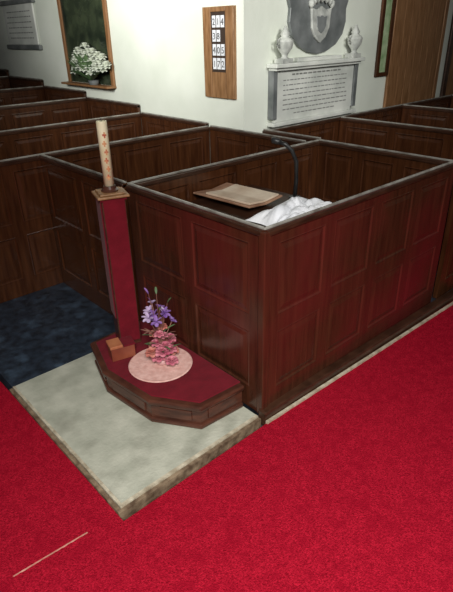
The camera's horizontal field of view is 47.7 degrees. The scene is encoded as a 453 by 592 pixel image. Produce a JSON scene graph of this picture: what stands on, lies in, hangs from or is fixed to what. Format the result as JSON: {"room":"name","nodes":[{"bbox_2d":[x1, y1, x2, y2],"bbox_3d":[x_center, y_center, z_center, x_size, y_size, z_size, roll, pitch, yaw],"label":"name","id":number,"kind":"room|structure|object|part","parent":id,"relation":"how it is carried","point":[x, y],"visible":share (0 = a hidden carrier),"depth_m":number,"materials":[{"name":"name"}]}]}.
{"room":"house of worship","nodes":[
{"label":"house of worship","id":0,"kind":"room"},
{"bbox_2d":[0,0,264,163],"bbox_3d":[-3.164,-4.058,7.642,0.250,4.300,10.070,-24,35,-36],"label":"wall","id":1,"kind":"structure","parent":0,"point":[157,45],"depth_m":5.18,"materials":[{"name":"white paint"}]},
{"bbox_2d":[0,0,42,49],"bbox_3d":[-2.894,-3.805,7.188,0.050,0.620,1.120,-24,35,-36],"label":"tablet","id":2,"kind":"object","parent":1,"relation":"attached to","point":[19,15],"visible":1,"depth_m":7.13,"materials":[{"name":"white stone"}]},
{"bbox_3d":[-2.899,-4.054,7.059,0.050,0.060,1.120,-24,35,-36],"label":"cornice","id":3,"kind":"part","parent":2,"relation":"part of","materials":[{"name":"grey stone"}]},
{"bbox_2d":[56,0,116,88],"bbox_3d":[-1.720,-3.201,5.993,0.130,1.380,1.140,-24,35,-36],"label":"window","id":4,"kind":"structure","parent":1,"relation":"in","point":[81,21],"depth_m":6.04,"materials":[{"name":"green glass"}]},
{"bbox_3d":[-1.707,-2.599,6.305,0.130,0.025,1.140,-24,35,-36],"label":"sill","id":5,"kind":"part","parent":4,"relation":"part of","materials":[{"name":"brown wood"}]},
{"bbox_2d":[67,42,111,84],"bbox_3d":[-1.676,-2.712,5.993,0.367,0.455,0.890,-24,35,-36],"label":"flower bouquet","id":6,"kind":"object","parent":4,"relation":"on","point":[89,63],"visible":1,"depth_m":5.90,"materials":[{"name":"white plant"}]},
{"bbox_2d":[88,80,98,84],"bbox_3d":[-1.585,-2.564,6.144,0.130,0.050,0.130,-24,35,-36],"label":"bowl","id":7,"kind":"object","parent":4,"relation":"on","point":[92,82],"depth_m":6.10,"materials":[{"name":"white ceramic"}]},
{"bbox_2d":[202,5,236,99],"bbox_3d":[-0.057,-2.164,4.575,0.035,0.740,0.400,-24,35,-36],"label":"hymn board","id":8,"kind":"object","parent":1,"relation":"attached to","point":[219,22],"visible":1,"depth_m":4.54,"materials":[{"name":"brown wood"}]},
{"bbox_3d":[-0.164,-2.209,4.666,0.015,0.740,0.105,-24,35,-36],"label":"frame rail","id":9,"kind":"part","parent":8,"relation":"part of","materials":[{"name":"brown wood"}]},
{"bbox_3d":[-0.071,-2.471,4.408,0.014,0.040,0.190,-24,35,-36],"label":"frame rail","id":10,"kind":"part","parent":8,"relation":"part of","materials":[{"name":"brown wood"}]},
{"bbox_3d":[-0.062,-2.242,4.531,0.004,0.480,0.190,-24,35,-36],"label":"slot panel","id":11,"kind":"part","parent":8,"relation":"part of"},
{"bbox_3d":[-0.059,-1.930,4.689,0.014,0.220,0.190,-24,35,-36],"label":"frame rail","id":12,"kind":"part","parent":8,"relation":"part of","materials":[{"name":"brown wood"}]},
{"bbox_3d":[0.035,-2.112,4.471,0.015,0.740,0.105,-24,35,-36],"label":"frame rail","id":13,"kind":"part","parent":8,"relation":"part of","materials":[{"name":"brown wood"}]},
{"bbox_2d":[0,244,452,591],"bbox_3d":[-0.718,-0.746,5.783,15.000,0.158,18.000,-24,35,-36],"label":"floor","id":14,"kind":"structure","parent":0,"point":[349,489],"depth_m":2.38,"materials":[{"name":"red carpet"}]},
{"bbox_2d":[0,68,10,86],"bbox_3d":[-4.932,-2.611,7.821,3.070,1.437,1.244,-24,35,-36],"label":"pew","id":15,"kind":"object","parent":14,"relation":"on","point":[3,72],"visible":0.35,"depth_m":8.06,"materials":[{"name":"brown wood"}]},
{"bbox_2d":[0,76,45,99],"bbox_3d":[-4.104,-2.169,7.033,3.070,1.347,1.194,-24,35,-36],"label":"pew","id":16,"kind":"object","parent":14,"relation":"on","point":[15,81],"visible":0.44,"depth_m":7.79,"materials":[{"name":"brown wood"}]},
{"bbox_3d":[-4.496,-2.346,7.408,3.000,1.330,0.039,-24,35,-36],"label":"divider panel","id":17,"kind":"part","parent":16,"relation":"part of","materials":[{"name":"brown wood"}]},
{"bbox_3d":[-2.989,-3.225,7.618,0.048,0.028,1.144,-24,35,-36],"label":"rail moulding","id":18,"kind":"part","parent":16,"relation":"part of","materials":[{"name":"brown wood"}]},
{"bbox_3d":[-2.989,-3.245,7.607,0.015,0.012,1.152,-24,35,-36],"label":"cap rail","id":19,"kind":"part","parent":16,"relation":"part of","materials":[{"name":"brown wood"}]},
{"bbox_2d":[0,85,88,115],"bbox_3d":[-3.292,-1.741,6.259,3.070,1.267,1.194,-24,35,-36],"label":"pew","id":20,"kind":"object","parent":14,"relation":"on","point":[11,96],"visible":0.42,"depth_m":7.03,"materials":[{"name":"brown wood"}]},
{"bbox_3d":[-3.696,-2.477,6.344,3.008,0.012,0.015,-24,35,-36],"label":"cap rail","id":21,"kind":"part","parent":20,"relation":"part of","materials":[{"name":"brown wood"}]},
{"bbox_3d":[-3.696,-2.458,6.354,3.000,0.028,0.053,-24,35,-36],"label":"rail moulding","id":22,"kind":"part","parent":20,"relation":"part of","materials":[{"name":"brown wood"}]},
{"bbox_3d":[-3.684,-1.917,6.634,3.000,1.250,0.039,-24,35,-36],"label":"divider panel","id":23,"kind":"part","parent":20,"relation":"part of","materials":[{"name":"brown wood"}]},
{"bbox_3d":[-2.176,-2.761,6.862,0.048,0.028,1.144,-24,35,-36],"label":"rail moulding","id":24,"kind":"part","parent":20,"relation":"part of","materials":[{"name":"brown wood"}]},
{"bbox_3d":[-2.176,-2.781,6.852,0.015,0.012,1.152,-24,35,-36],"label":"cap rail","id":25,"kind":"part","parent":20,"relation":"part of","materials":[{"name":"brown wood"}]},
{"bbox_3d":[-2.164,-2.219,7.144,0.034,1.255,1.144,-24,35,-36],"label":"panel","id":26,"kind":"part","parent":20,"relation":"part of","materials":[{"name":"brown wood"}]},
{"bbox_2d":[13,532,87,576],"bbox_3d":[-0.726,1.073,2.134,0.320,0.002,0.008,-21,33,-33],"label":"tape","id":27,"kind":"object","parent":14,"relation":"on","point":[86,532],"visible":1,"depth_m":2.13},
{"bbox_2d":[0,97,139,130],"bbox_3d":[-2.480,-1.317,5.482,3.070,1.197,1.194,-24,35,-36],"label":"pew","id":28,"kind":"object","parent":14,"relation":"on","point":[15,116],"visible":0.34,"depth_m":6.16,"materials":[{"name":"brown wood"}]},
{"bbox_3d":[-2.884,-2.002,5.594,3.000,0.028,0.053,-24,35,-36],"label":"rail moulding","id":29,"kind":"part","parent":28,"relation":"part of","materials":[{"name":"brown wood"}]},
{"bbox_3d":[-2.884,-2.022,5.583,3.008,0.012,0.015,-24,35,-36],"label":"cap rail","id":30,"kind":"part","parent":28,"relation":"part of","materials":[{"name":"brown wood"}]},
{"bbox_3d":[-2.872,-1.493,5.858,3.000,1.180,0.039,-24,35,-36],"label":"divider panel","id":31,"kind":"part","parent":28,"relation":"part of","materials":[{"name":"brown wood"}]},
{"bbox_3d":[-1.364,-2.306,6.102,0.048,0.028,1.144,-24,35,-36],"label":"rail moulding","id":32,"kind":"part","parent":28,"relation":"part of","materials":[{"name":"brown wood"}]},
{"bbox_3d":[-1.364,-2.326,6.092,0.015,0.012,1.152,-24,35,-36],"label":"cap rail","id":33,"kind":"part","parent":28,"relation":"part of","materials":[{"name":"brown wood"}]},
{"bbox_3d":[-1.352,-1.794,6.368,0.034,1.185,1.144,-24,35,-36],"label":"panel","id":34,"kind":"part","parent":28,"relation":"part of","materials":[{"name":"brown wood"}]},
{"bbox_2d":[0,112,208,159],"bbox_3d":[-1.679,-0.893,4.718,3.070,1.117,1.164,-24,35,-36],"label":"pew","id":35,"kind":"object","parent":14,"relation":"on","point":[26,141],"visible":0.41,"depth_m":5.26,"materials":[{"name":"brown wood"}]},
{"bbox_3d":[-2.071,-1.558,4.828,3.008,0.012,0.015,-24,35,-36],"label":"cap rail","id":36,"kind":"part","parent":35,"relation":"part of","materials":[{"name":"brown wood"}]},
{"bbox_3d":[-2.071,-1.538,4.838,3.000,0.028,0.053,-24,35,-36],"label":"rail moulding","id":37,"kind":"part","parent":35,"relation":"part of","materials":[{"name":"brown wood"}]},
{"bbox_3d":[-2.061,-1.065,5.084,3.000,1.100,0.039,-24,35,-36],"label":"divider panel","id":38,"kind":"part","parent":35,"relation":"part of","materials":[{"name":"brown wood"}]},
{"bbox_3d":[-0.562,-1.866,5.346,0.015,0.012,1.122,-24,35,-36],"label":"cap rail","id":39,"kind":"part","parent":35,"relation":"part of","materials":[{"name":"brown wood"}]},
{"bbox_3d":[-0.551,-1.371,5.604,0.034,1.105,1.114,-24,35,-36],"label":"panel","id":40,"kind":"part","parent":35,"relation":"part of","materials":[{"name":"brown wood"}]},
{"bbox_3d":[-0.561,-1.847,5.356,0.048,0.028,1.114,-24,35,-36],"label":"rail moulding","id":41,"kind":"part","parent":35,"relation":"part of","materials":[{"name":"brown wood"}]},
{"bbox_2d":[9,352,260,520],"bbox_3d":[-0.562,0.649,2.985,0.914,0.072,1.246,-24,35,-36],"label":"stone landing","id":42,"kind":"object","parent":14,"relation":"on","point":[131,460],"visible":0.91,"depth_m":2.73,"materials":[{"name":"stone"}]},
{"bbox_2d":[90,320,243,428],"bbox_3d":[-0.424,0.476,3.055,0.505,0.166,1.019,-24,35,-36],"label":"stepped plinth","id":43,"kind":"object","parent":42,"relation":"on","point":[206,394],"visible":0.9,"depth_m":2.83,"materials":[{"name":"brown wood"}]},
{"bbox_2d":[91,184,140,342],"bbox_3d":[-0.631,-0.165,3.038,0.176,0.996,0.176,-13,30,-21],"label":"candle stand","id":44,"kind":"object","parent":43,"relation":"on","point":[110,200],"visible":0.93,"depth_m":2.94,"materials":[{"name":"red fabric"}]},
{"bbox_2d":[96,118,113,186],"bbox_3d":[-0.644,-0.763,2.727,0.056,0.350,0.058,-12,29,-19],"label":"paschal candle","id":45,"kind":"object","parent":44,"relation":"on","point":[101,125],"visible":1,"depth_m":2.71,"materials":[{"name":"beige wax"}]},
{"bbox_2d":[101,184,117,192],"bbox_3d":[-0.640,-0.594,2.815,0.096,0.030,0.096,-13,30,-21],"label":"socket","id":46,"kind":"object","parent":44,"relation":"attached to","point":[110,189],"depth_m":2.79,"materials":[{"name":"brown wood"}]},
{"bbox_3d":[-0.640,-0.570,2.828,0.176,0.024,0.176,-13,30,-21],"label":"plate","id":47,"kind":"part","parent":44,"relation":"part of","materials":[{"name":"brown wood"}]},
{"bbox_2d":[106,336,135,361],"bbox_3d":[-0.630,0.314,3.083,0.154,0.104,0.100,-14,30,-24],"label":"wooden box","id":48,"kind":"object","parent":43,"relation":"on","point":[124,347],"visible":1,"depth_m":3.05,"materials":[{"name":"brown wood"}]},
{"bbox_3d":[-0.665,0.285,3.048,0.077,0.019,0.100,-14,30,-24],"label":"lid","id":49,"kind":"part","parent":48,"relation":"part of","materials":[{"name":"orange wood"}]},
{"bbox_3d":[-0.553,0.562,2.907,0.292,0.065,0.012,21,35,37],"label":"riser panel","id":50,"kind":"part","parent":43,"relation":"part of","materials":[{"name":"brown wood"}]},
{"bbox_2d":[128,348,192,382],"bbox_3d":[-0.385,0.396,3.018,0.376,0.008,0.376,-24,35,-36],"label":"mat","id":51,"kind":"object","parent":43,"relation":"on","point":[142,367],"visible":0.81,"depth_m":2.97,"materials":[{"name":"pink fabric"}]},
{"bbox_2d":[140,287,178,365],"bbox_3d":[-0.373,0.179,2.915,0.218,0.468,0.224,-10,29,-16],"label":"flower arrangement","id":52,"kind":"object","parent":51,"relation":"on","point":[161,346],"visible":1,"depth_m":2.94,"materials":[{"name":"purple petal"},{"name":"pink petal"},{"name":"green leaf"}]},
{"bbox_3d":[-0.371,0.173,2.927,0.120,0.403,0.141,0,27,2],"label":"stem","id":53,"kind":"part","parent":52,"relation":"part of","materials":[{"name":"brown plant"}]},
{"bbox_3d":[-0.419,0.534,3.090,0.495,0.030,0.999,-24,35,-36],"label":"moulding","id":54,"kind":"part","parent":43,"relation":"part of","materials":[{"name":"brown wood"}]},
{"bbox_3d":[-0.270,0.632,2.759,0.181,0.065,0.012,5,28,13],"label":"riser panel","id":55,"kind":"part","parent":43,"relation":"part of","materials":[{"name":"brown wood"}]},
{"bbox_3d":[-0.021,0.602,2.807,0.188,0.065,0.012,-21,33,-33],"label":"riser panel","id":56,"kind":"part","parent":43,"relation":"part of","materials":[{"name":"brown wood"}]},
{"bbox_2d":[0,125,305,320],"bbox_3d":[-0.859,-0.494,3.937,3.048,1.097,1.224,-24,35,-36],"label":"pew","id":57,"kind":"object","parent":14,"relation":"on","point":[50,235],"visible":0.61,"depth_m":4.09,"materials":[{"name":"brown wood"}]},
{"bbox_3d":[-1.024,-0.877,3.562,0.053,0.028,1.194,-24,35,-36],"label":"rail moulding","id":58,"kind":"part","parent":57,"relation":"part of","materials":[{"name":"brown wood"}]},
{"bbox_3d":[-1.024,-0.896,3.552,0.015,0.012,1.202,-24,35,-36],"label":"cap rail","id":59,"kind":"part","parent":57,"relation":"part of","materials":[{"name":"brown wood"}]},
{"bbox_3d":[-1.014,-0.412,3.803,0.039,1.080,1.194,-24,35,-36],"label":"panel","id":60,"kind":"part","parent":57,"relation":"part of","materials":[{"name":"brown wood"}]},
{"bbox_3d":[-1.280,-1.137,4.075,3.000,0.028,0.053,-24,35,-36],"label":"rail moulding","id":61,"kind":"part","parent":57,"relation":"part of","materials":[{"name":"brown wood"}]},
{"bbox_3d":[-1.280,-1.157,4.065,3.008,0.012,0.015,-24,35,-36],"label":"cap rail","id":62,"kind":"part","parent":57,"relation":"part of","materials":[{"name":"brown wood"}]},
{"bbox_3d":[-1.270,-0.672,4.316,3.000,1.080,0.039,-24,35,-36],"label":"divider panel","id":63,"kind":"part","parent":57,"relation":"part of","materials":[{"name":"brown wood"}]},
{"bbox_3d":[0.261,-0.969,4.816,0.034,1.085,1.174,-24,35,-36],"label":"panel","id":64,"kind":"part","parent":57,"relation":"part of","materials":[{"name":"brown wood"}]},
{"bbox_3d":[0.250,-1.436,4.573,0.048,0.028,1.174,-24,35,-36],"label":"rail moulding","id":65,"kind":"part","parent":57,"relation":"part of","materials":[{"name":"brown wood"}]},
{"bbox_3d":[0.250,-1.456,4.563,0.015,0.012,1.182,-24,35,-36],"label":"cap rail","id":66,"kind":"part","parent":57,"relation":"part of","materials":[{"name":"brown wood"}]},
{"bbox_2d":[125,139,452,425],"bbox_3d":[0.641,-0.326,3.618,2.236,1.152,1.323,-24,35,-36],"label":"pew","id":67,"kind":"object","parent":14,"relation":"on","point":[288,308],"visible":0.91,"depth_m":3.05,"materials":[{"name":"red wood"}]},
{"bbox_3d":[-0.208,-0.481,2.764,0.053,0.028,1.150,-24,35,-36],"label":"rail moulding","id":68,"kind":"part","parent":67,"relation":"part of","materials":[{"name":"brown wood"}]},
{"bbox_3d":[-0.197,-0.016,3.006,0.039,1.080,1.150,-24,35,-36],"label":"panel","id":69,"kind":"part","parent":67,"relation":"part of","materials":[{"name":"red wood"}]},
{"bbox_3d":[-0.208,-0.501,2.754,0.015,0.012,1.158,-24,35,-36],"label":"cap rail","id":70,"kind":"part","parent":67,"relation":"part of","materials":[{"name":"brown wood"}]},
{"bbox_3d":[0.089,-0.991,3.685,1.828,0.012,0.015,-24,35,-36],"label":"cap rail","id":71,"kind":"part","parent":67,"relation":"part of","materials":[{"name":"brown wood"}]},
{"bbox_3d":[0.100,-0.506,3.937,1.820,1.080,0.039,-24,35,-36],"label":"divider panel","id":72,"kind":"part","parent":67,"relation":"part of","materials":[{"name":"brown wood"}]},
{"bbox_3d":[0.089,-0.971,3.696,1.820,0.028,0.053,-24,35,-36],"label":"rail moulding","id":73,"kind":"part","parent":67,"relation":"part of","materials":[{"name":"brown wood"}]},
{"bbox_2d":[193,183,281,207],"bbox_3d":[0.074,-0.672,3.390,0.500,0.042,0.333,23,36,38],"label":"open book","id":74,"kind":"object","parent":67,"relation":"on","point":[244,196],"visible":1,"depth_m":3.33,"materials":[{"name":"beige paper"}]},
{"bbox_3d":[0.191,0.176,2.623,0.046,1.075,0.046,-24,35,-36],"label":"corner post","id":75,"kind":"part","parent":67,"relation":"part of","materials":[{"name":"red wood"}]},
{"bbox_2d":[271,137,300,198],"bbox_3d":[0.397,-0.847,3.389,0.211,0.395,0.079,9,29,19],"label":"gooseneck microphone","id":76,"kind":"object","parent":67,"relation":"on","point":[274,140],"visible":0.96,"depth_m":3.35,"materials":[{"name":"black metal"}]},
{"bbox_2d":[246,197,331,225],"bbox_3d":[0.441,-0.523,3.070,0.564,0.106,0.445,-25,35,-37],"label":"crumpled cloth","id":77,"kind":"object","parent":67,"relation":"on","point":[295,206],"visible":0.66,"depth_m":3.02,"materials":[{"name":"white fabric"}]},
{"bbox_3d":[0.877,-0.130,3.178,1.860,1.080,0.039,-24,35,-36],"label":"panel","id":78,"kind":"part","parent":67,"relation":"part of","materials":[{"name":"red wood"}]},
{"bbox_3d":[0.866,-0.614,2.926,1.868,0.012,0.015,-24,35,-36],"label":"cap rail","id":79,"kind":"part","parent":67,"relation":"part of","materials":[{"name":"brown wood"}]},
{"bbox_3d":[0.866,-0.595,2.936,1.860,0.028,0.053,-24,35,-36],"label":"rail moulding","id":80,"kind":"part","parent":67,"relation":"part of","materials":[{"name":"brown wood"}]},
{"bbox_3d":[1.173,-0.620,4.109,0.039,1.080,1.150,-24,35,-36],"label":"panel","id":81,"kind":"part","parent":67,"relation":"part of","materials":[{"name":"brown wood"}]},
{"bbox_3d":[1.163,-1.085,3.868,0.053,0.028,1.150,-24,35,-36],"label":"rail moulding","id":82,"kind":"part","parent":67,"relation":"part of","materials":[{"name":"brown wood"}]},
{"bbox_3d":[1.163,-1.104,3.857,0.015,0.012,1.158,-24,35,-36],"label":"cap rail","id":83,"kind":"part","parent":67,"relation":"part of","materials":[{"name":"brown wood"}]},
{"bbox_2d":[262,116,452,298],"bbox_3d":[1.414,-0.951,4.724,1.233,1.092,1.908,-24,35,-36],"label":"pew","id":84,"kind":"object","parent":14,"relation":"on","point":[402,137],"visible":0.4,"depth_m":4.93,"materials":[{"name":"brown wood"}]},
{"bbox_3d":[0.572,-1.412,4.524,0.053,0.028,0.650,-24,35,-36],"label":"rail moulding","id":85,"kind":"part","parent":84,"relation":"part of","materials":[{"name":"brown wood"}]},
{"bbox_3d":[0.582,-0.947,4.765,0.039,1.080,0.650,-24,35,-36],"label":"panel","id":86,"kind":"part","parent":84,"relation":"part of","materials":[{"name":"brown wood"}]},
{"bbox_3d":[0.571,-1.431,4.514,0.015,0.012,0.658,-24,35,-36],"label":"cap rail","id":87,"kind":"part","parent":84,"relation":"part of","materials":[{"name":"brown wood"}]},
{"bbox_3d":[0.787,-1.724,5.111,1.152,0.012,0.015,-24,35,-36],"label":"cap rail","id":88,"kind":"part","parent":84,"relation":"part of","materials":[{"name":"brown wood"}]},
{"bbox_3d":[0.787,-1.704,5.122,1.144,0.028,0.043,-24,35,-36],"label":"rail moulding","id":89,"kind":"part","parent":84,"relation":"part of","materials":[{"name":"brown wood"}]},
{"bbox_3d":[0.797,-1.248,5.358,1.144,1.060,0.029,-24,35,-36],"label":"panel","id":90,"kind":"part","parent":84,"relation":"part of","materials":[{"name":"brown wood"}]},
{"bbox_3d":[1.854,-1.126,5.077,0.039,1.060,1.840,-24,35,-36],"label":"divider panel","id":91,"kind":"part","parent":84,"relation":"part of","materials":[{"name":"brown wood"}]},
{"bbox_3d":[1.844,-1.582,4.840,0.053,0.028,1.840,-24,35,-36],"label":"rail moulding","id":92,"kind":"part","parent":84,"relation":"part of","materials":[{"name":"brown wood"}]},
{"bbox_3d":[1.843,-1.602,4.830,0.015,0.012,1.848,-24,35,-36],"label":"cap rail","id":93,"kind":"part","parent":84,"relation":"part of","materials":[{"name":"brown wood"}]},
{"bbox_3d":[2.047,-0.636,4.124,1.124,1.060,0.039,-24,35,-36],"label":"panel","id":94,"kind":"part","parent":84,"relation":"part of","materials":[{"name":"brown wood"}]},
{"bbox_2d":[342,104,452,128],"bbox_3d":[2.331,-1.346,5.467,1.244,1.072,1.908,-24,35,-36],"label":"pew","id":95,"kind":"object","parent":14,"relation":"on","point":[440,117],"visible":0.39,"depth_m":5.98,"materials":[{"name":"brown wood"}]},
{"bbox_3d":[1.682,-2.118,5.832,1.222,0.012,0.015,-24,35,-36],"label":"cap rail","id":96,"kind":"part","parent":95,"relation":"part of","materials":[{"name":"brown wood"}]},
{"bbox_3d":[1.693,-1.643,6.079,1.214,1.060,0.029,-24,35,-36],"label":"panel","id":97,"kind":"part","parent":95,"relation":"part of","materials":[{"name":"brown wood"}]},
{"bbox_3d":[1.682,-2.099,5.842,1.214,0.028,0.043,-24,35,-36],"label":"rail moulding","id":98,"kind":"part","parent":95,"relation":"part of","materials":[{"name":"brown wood"}]},
{"bbox_3d":[2.775,-1.532,5.818,0.039,1.060,1.840,-24,35,-36],"label":"divider panel","id":99,"kind":"part","parent":95,"relation":"part of","materials":[{"name":"brown wood"}]},
{"bbox_3d":[2.765,-1.988,5.582,0.053,0.028,1.840,-24,35,-36],"label":"rail moulding","id":100,"kind":"part","parent":95,"relation":"part of","materials":[{"name":"brown wood"}]},
{"bbox_3d":[2.764,-2.007,5.571,0.015,0.012,1.848,-24,35,-36],"label":"cap rail","id":101,"kind":"part","parent":95,"relation":"part of","materials":[{"name":"brown wood"}]},
{"bbox_2d":[405,95,452,107],"bbox_3d":[3.252,-1.752,6.209,1.244,1.072,1.908,-24,35,-36],"label":"pew","id":102,"kind":"object","parent":14,"relation":"on","point":[446,101],"visible":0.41,"depth_m":6.73,"materials":[{"name":"brown wood"}]},
{"bbox_3d":[2.603,-2.524,6.574,1.222,0.012,0.015,-24,35,-36],"label":"cap rail","id":103,"kind":"part","parent":102,"relation":"part of","materials":[{"name":"brown wood"}]},
{"bbox_3d":[2.603,-2.504,6.584,1.214,0.028,0.043,-24,35,-36],"label":"rail moulding","id":104,"kind":"part","parent":102,"relation":"part of","materials":[{"name":"brown wood"}]},
{"bbox_2d":[263,0,452,128],"bbox_3d":[2.818,-3.628,6.556,7.000,4.300,0.270,-24,35,-36],"label":"wall","id":105,"kind":"structure","parent":0,"point":[370,89],"depth_m":5.30,"materials":[{"name":"white paint"}]},
{"bbox_2d":[267,0,364,127],"bbox_3d":[0.917,-2.308,4.937,1.360,1.355,0.160,-24,35,-36],"label":"memorial","id":106,"kind":"object","parent":105,"relation":"attached to","point":[300,89],"visible":0.99,"depth_m":4.93,"materials":[{"name":"white stone"}]},
{"bbox_3d":[0.908,-2.258,4.975,1.360,0.060,0.130,-24,35,-36],"label":"cornice","id":107,"kind":"part","parent":106,"relation":"part of","materials":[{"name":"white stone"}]},
{"bbox_2d":[374,0,396,76],"bbox_3d":[1.738,-3.241,5.412,0.240,1.690,0.030,-24,35,-36],"label":"window","id":108,"kind":"structure","parent":105,"relation":"in","point":[387,14],"depth_m":5.61,"materials":[{"name":"green glass"}]},
{"bbox_3d":[1.732,-3.240,5.421,0.140,1.600,0.012,-24,35,-36],"label":"pane","id":109,"kind":"part","parent":108,"relation":"part of","materials":[{"name":"green glass"}]},
{"bbox_2d":[383,0,449,107],"bbox_3d":[2.291,-2.717,6.235,1.190,2.800,0.035,-24,35,-36],"label":"door","id":110,"kind":"structure","parent":105,"relation":"in","point":[419,28],"depth_m":6.08,"materials":[{"name":"brown wood"}]},
{"bbox_2d":[439,15,452,96],"bbox_3d":[3.414,-3.256,7.116,1.500,2.900,0.035,-24,35,-36],"label":"door","id":111,"kind":"structure","parent":105,"relation":"in","point":[447,79],"depth_m":6.74,"materials":[{"name":"brown wood"}]}
]}

